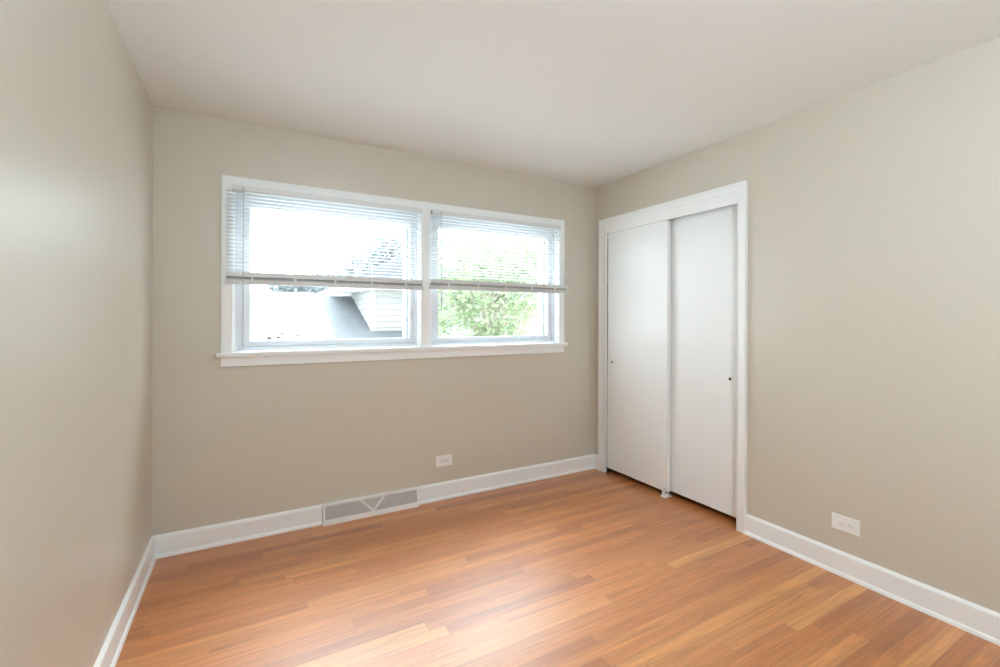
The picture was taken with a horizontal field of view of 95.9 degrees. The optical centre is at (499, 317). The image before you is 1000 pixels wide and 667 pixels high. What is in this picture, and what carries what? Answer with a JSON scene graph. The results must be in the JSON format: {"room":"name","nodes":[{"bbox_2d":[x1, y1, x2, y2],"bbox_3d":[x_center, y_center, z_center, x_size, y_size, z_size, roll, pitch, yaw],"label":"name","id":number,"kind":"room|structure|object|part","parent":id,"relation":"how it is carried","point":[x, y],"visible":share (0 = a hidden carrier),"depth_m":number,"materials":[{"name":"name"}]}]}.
{"room":"empty bedroom","nodes":[
{"label":"empty bedroom","id":0,"kind":"room"},
{"bbox_2d":[0,0,152,666],"bbox_3d":[-1.035,0.078,0.756,0.160,2.440,3.750,0,0,-29],"label":"wall","id":1,"kind":"structure","parent":0,"point":[76,109],"depth_m":1.32,"materials":[{"name":"paint"}]},
{"bbox_2d":[94,538,156,666],"bbox_3d":[-0.952,1.239,0.790,0.025,0.120,3.725,0,0,-29],"label":"baseboard","id":2,"kind":"structure","parent":1,"relation":"attached to","point":[109,654],"depth_m":1.88,"materials":[{"name":"paint"}]},
{"bbox_3d":[-0.945,1.289,0.794,0.010,0.019,3.725,0,0,-29],"label":"shoe moulding","id":3,"kind":"part","parent":2,"relation":"part of","materials":[{"name":"paint"}]},
{"bbox_2d":[152,106,595,535],"bbox_3d":[-0.579,0.079,3.247,3.377,2.440,0.160,0,0,-29],"label":"wall","id":4,"kind":"structure","parent":0,"point":[233,443],"depth_m":2.85,"materials":[{"name":"paint"}]},
{"bbox_2d":[151,504,321,558],"bbox_3d":[-1.497,1.237,2.632,0.861,0.120,0.025,0,0,-29],"label":"baseboard","id":5,"kind":"structure","parent":4,"relation":"attached to","point":[210,536],"depth_m":2.61,"materials":[{"name":"paint"}]},
{"bbox_3d":[-1.493,1.287,2.626,0.861,0.019,0.010,0,0,-29],"label":"shoe moulding","id":6,"kind":"part","parent":5,"relation":"part of","materials":[{"name":"paint"}]},
{"bbox_2d":[322,487,418,525],"bbox_3d":[-0.841,1.238,2.981,0.620,0.121,0.052,0,0,-29],"label":"floor vent","id":7,"kind":"object","parent":4,"relation":"attached to","point":[337,512],"visible":1,"depth_m":2.96,"materials":[{"name":"white metal"}]},
{"bbox_2d":[216,175,567,366],"bbox_3d":[-0.572,-0.266,3.238,2.472,1.097,0.230,0,0,-29],"label":"window","id":8,"kind":"structure","parent":4,"relation":"in","point":[411,298],"depth_m":2.95,"materials":[{"name":"paint"}]},
{"bbox_3d":[-1.570,-0.309,2.593,0.054,1.016,0.018,0,0,-29],"label":"casing","id":9,"kind":"part","parent":8,"relation":"part of","materials":[{"name":"paint"}]},
{"bbox_2d":[225,184,423,346],"bbox_3d":[-1.049,-0.298,2.851,1.175,0.932,0.052,0,0,-29],"label":"blind","id":10,"kind":"object","parent":8,"relation":"attached to","point":[232,277],"visible":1,"depth_m":2.80,"materials":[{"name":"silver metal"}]},
{"bbox_3d":[-1.247,-0.479,2.747,0.001,0.513,0.038,0,0,-29],"label":"ladder cord","id":11,"kind":"part","parent":10,"relation":"part of","materials":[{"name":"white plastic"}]},
{"bbox_3d":[-1.049,-0.207,2.852,1.175,0.027,0.027,0,0,-29],"label":"rail","id":12,"kind":"part","parent":10,"relation":"part of","materials":[{"name":"grey plastic"}]},
{"bbox_3d":[-1.041,-0.749,2.867,1.126,0.027,0.029,0,0,-29],"label":"head rail","id":13,"kind":"part","parent":10,"relation":"part of","materials":[{"name":"silver metal"}]},
{"bbox_3d":[-1.046,-0.478,2.859,0.001,0.513,0.038,0,0,-29],"label":"ladder cord","id":14,"kind":"part","parent":10,"relation":"part of","materials":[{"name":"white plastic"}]},
{"bbox_3d":[-1.125,-0.276,3.018,1.132,0.972,0.078,0,0,-29],"label":"frame","id":15,"kind":"part","parent":8,"relation":"part of","materials":[{"name":"white plastic"}]},
{"bbox_3d":[-0.543,0.213,3.185,2.472,0.024,0.107,0,0,-29],"label":"window stool","id":16,"kind":"part","parent":8,"relation":"part of","materials":[{"name":"paint"}]},
{"bbox_3d":[-0.530,-0.786,3.171,2.330,0.056,0.018,0,0,-29],"label":"head casing","id":17,"kind":"part","parent":8,"relation":"part of","materials":[{"name":"paint"}]},
{"bbox_3d":[-0.526,-0.280,3.173,0.067,0.964,0.018,0,0,-29],"label":"mullion casing","id":18,"kind":"part","parent":8,"relation":"part of","materials":[{"name":"paint"}]},
{"bbox_2d":[429,209,567,308],"bbox_3d":[0.034,-0.412,3.452,1.199,0.696,0.052,0,0,-29],"label":"blind","id":19,"kind":"object","parent":8,"relation":"attached to","point":[442,284],"visible":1,"depth_m":3.41,"materials":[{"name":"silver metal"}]},
{"bbox_3d":[0.005,-0.746,3.448,1.113,0.027,0.029,0,0,-29],"label":"head rail","id":20,"kind":"part","parent":19,"relation":"part of","materials":[{"name":"silver metal"}]},
{"bbox_3d":[0.033,-0.215,3.453,1.199,0.027,0.027,0,0,-29],"label":"rail","id":21,"kind":"part","parent":19,"relation":"part of","materials":[{"name":"grey plastic"}]},
{"bbox_3d":[0.508,-0.303,3.748,0.055,1.016,0.018,0,0,-29],"label":"casing","id":22,"kind":"part","parent":8,"relation":"part of","materials":[{"name":"paint"}]},
{"bbox_2d":[436,454,451,466],"bbox_3d":[-0.403,1.026,3.249,0.122,0.075,0.009,0,0,-29],"label":"wall outlet","id":23,"kind":"object","parent":4,"relation":"attached to","point":[443,460],"visible":1,"depth_m":3.25,"materials":[{"name":"white plastic"}]},
{"bbox_2d":[440,458,448,463],"bbox_3d":[-0.401,1.026,3.247,0.068,0.034,0.002,0,0,-29],"label":"receptacle","id":24,"kind":"object","parent":23,"relation":"attached to","point":[442,460],"depth_m":3.25,"materials":[{"name":"grey plastic"}]},
{"bbox_2d":[430,211,557,345],"bbox_3d":[-0.053,-0.273,3.552,1.123,0.976,0.185,0,0,-29],"label":"window","id":25,"kind":"structure","parent":4,"relation":"in","point":[547,302],"depth_m":3.60,"materials":[{"name":"paint"}]},
{"bbox_3d":[-0.079,-0.273,3.599,1.119,0.972,0.078,0,0,-29],"label":"frame","id":26,"kind":"part","parent":25,"relation":"part of","materials":[{"name":"white plastic"}]},
{"bbox_2d":[417,454,595,504],"bbox_3d":[0.129,1.242,3.536,1.612,0.120,0.025,0,0,-29],"label":"baseboard","id":27,"kind":"structure","parent":4,"relation":"attached to","point":[439,491],"depth_m":3.47,"materials":[{"name":"paint"}]},
{"bbox_2d":[105,0,999,187],"bbox_3d":[0.694,-1.237,1.715,4.107,0.200,4.070,0,0,-29],"label":"ceiling","id":28,"kind":"structure","parent":0,"point":[590,93],"depth_m":2.03,"materials":[{"name":"paint"}]},
{"bbox_2d":[115,469,999,666],"bbox_3d":[0.686,1.363,1.715,4.107,0.120,4.070,0,0,-29],"label":"floor","id":29,"kind":"structure","parent":0,"point":[592,567],"depth_m":2.11,"materials":[{"name":"brown wood"}]},
{"bbox_2d":[660,488,671,497],"bbox_3d":[1.216,1.273,3.302,0.072,0.064,0.048,0,0,-29],"label":"floor guide","id":30,"kind":"object","parent":29,"relation":"on","point":[667,494],"visible":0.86,"depth_m":3.29,"materials":[{"name":"white plastic"}]},
{"bbox_2d":[595,37,999,612],"bbox_3d":[1.795,0.086,2.329,0.120,2.440,3.750,0,0,-29],"label":"wall","id":31,"kind":"structure","parent":0,"point":[873,342],"depth_m":2.17,"materials":[{"name":"paint"}]},
{"bbox_2d":[595,454,597,469],"bbox_3d":[0.840,1.244,3.891,0.025,0.120,0.045,0,0,-29],"label":"baseboard","id":32,"kind":"structure","parent":31,"relation":"attached to","point":[596,456],"depth_m":3.90,"materials":[{"name":"paint"}]},
{"bbox_2d":[607,219,670,491],"bbox_3d":[1.074,0.261,3.546,0.036,2.001,0.622,0,0,-29],"label":"door","id":33,"kind":"structure","parent":31,"relation":"in","point":[639,258],"depth_m":3.50,"materials":[{"name":"paint"}]},
{"bbox_2d":[598,180,747,533],"bbox_3d":[1.224,0.236,3.329,0.145,2.137,1.308,0,0,-29],"label":"trim","id":34,"kind":"structure","parent":31,"relation":"attached to","point":[736,193],"depth_m":2.93,"materials":[{"name":"paint"}]},
{"bbox_3d":[0.872,0.236,3.838,0.025,2.136,0.075,0,0,-29],"label":"casing","id":35,"kind":"part","parent":34,"relation":"part of","materials":[{"name":"paint"}]},
{"bbox_3d":[1.175,-0.807,3.300,0.025,0.051,1.308,0,0,-29],"label":"head casing","id":36,"kind":"part","parent":34,"relation":"part of","materials":[{"name":"paint"}]},
{"bbox_3d":[1.477,0.237,2.751,0.025,2.136,0.052,0,0,-29],"label":"casing","id":37,"kind":"part","parent":34,"relation":"part of","materials":[{"name":"paint"}]},
{"bbox_2d":[670,204,736,517],"bbox_3d":[1.389,0.262,3.074,0.036,2.001,0.583,0,0,-29],"label":"door","id":38,"kind":"structure","parent":31,"relation":"in","point":[703,349],"depth_m":3.04,"materials":[{"name":"paint"}]},
{"bbox_2d":[832,512,859,536],"bbox_3d":[1.746,1.043,2.279,0.009,0.075,0.122,0,0,-29],"label":"wall outlet","id":39,"kind":"object","parent":31,"relation":"attached to","point":[840,522],"visible":1,"depth_m":2.27,"materials":[{"name":"white plastic"}]},
{"bbox_2d":[837,519,844,526],"bbox_3d":[1.735,1.043,2.295,0.004,0.034,0.034,0,0,-29],"label":"receptacle","id":40,"kind":"object","parent":39,"relation":"attached to","point":[840,522],"depth_m":2.29,"materials":[{"name":"grey plastic"}]},
{"bbox_2d":[846,522,853,529],"bbox_3d":[1.754,1.043,2.261,0.004,0.034,0.034,0,0,-29],"label":"receptacle","id":41,"kind":"object","parent":39,"relation":"attached to","point":[849,525],"depth_m":2.26,"materials":[{"name":"grey plastic"}]},
{"bbox_2d":[744,514,999,645],"bbox_3d":[2.062,1.248,1.692,0.025,0.120,2.374,0,0,-29],"label":"baseboard","id":42,"kind":"structure","parent":31,"relation":"attached to","point":[977,620],"depth_m":2.13,"materials":[{"name":"paint"}]},
{"label":"outside","id":43,"kind":"structure","parent":0,"visible":0},
{"bbox_2d":[314,332,329,338],"bbox_3d":[-10.187,2.321,37.964,100.000,0.200,69.820,0,0,-29],"label":"ground","id":44,"kind":"structure","parent":43,"point":[319,334],"depth_m":59.56,"materials":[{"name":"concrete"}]},
{"bbox_2d":[250,291,313,340],"bbox_3d":[-10.451,0.720,14.258,8.100,3.000,5.200,0,0,-29],"label":"garage","id":45,"kind":"structure","parent":44,"relation":"on","point":[287,310],"depth_m":13.54,"materials":[{"name":"white paint"}]},
{"bbox_2d":[265,322,316,339],"bbox_3d":[-1.807,1.156,3.895,0.453,2.242,0.298,0,0,-29],"label":"shrub","id":46,"kind":"object","parent":44,"relation":"on","point":[278,337],"visible":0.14,"depth_m":3.88,"materials":[{"name":"green plant"}]},
{"bbox_2d":[266,271,337,303],"bbox_3d":[-9.539,-0.046,22.294,3.706,4.642,1.887,0,0,-29],"label":"tree","id":47,"kind":"object","parent":44,"relation":"on","point":[272,288],"visible":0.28,"depth_m":21.73,"materials":[{"name":"green plant"}]},
{"bbox_2d":[325,230,402,287],"bbox_3d":[-4.683,-0.677,18.026,4.519,5.934,2.507,0,0,-29],"label":"tree","id":48,"kind":"object","parent":44,"relation":"on","point":[385,236],"visible":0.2,"depth_m":17.61,"materials":[{"name":"green plant"}]},
{"bbox_2d":[313,256,517,338],"bbox_3d":[-2.448,0.394,10.914,3.760,3.700,5.420,0,0,-29],"label":"house","id":49,"kind":"structure","parent":44,"relation":"on","point":[348,313],"depth_m":8.67,"materials":[{"name":"white"}]},
{"bbox_2d":[438,230,537,336],"bbox_3d":[-0.070,0.284,7.901,2.935,4.037,1.822,0,0,-29],"label":"leafy tree","id":50,"kind":"object","parent":44,"relation":"on","point":[494,299],"visible":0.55,"depth_m":7.60,"materials":[{"name":"green plant"}]},
{"bbox_2d":[486,275,537,335],"bbox_3d":[1.774,0.306,18.305,6.800,3.900,5.800,0,0,-29],"label":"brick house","id":51,"kind":"structure","parent":44,"relation":"on","point":[534,331],"depth_m":14.99,"materials":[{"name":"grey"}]}
]}

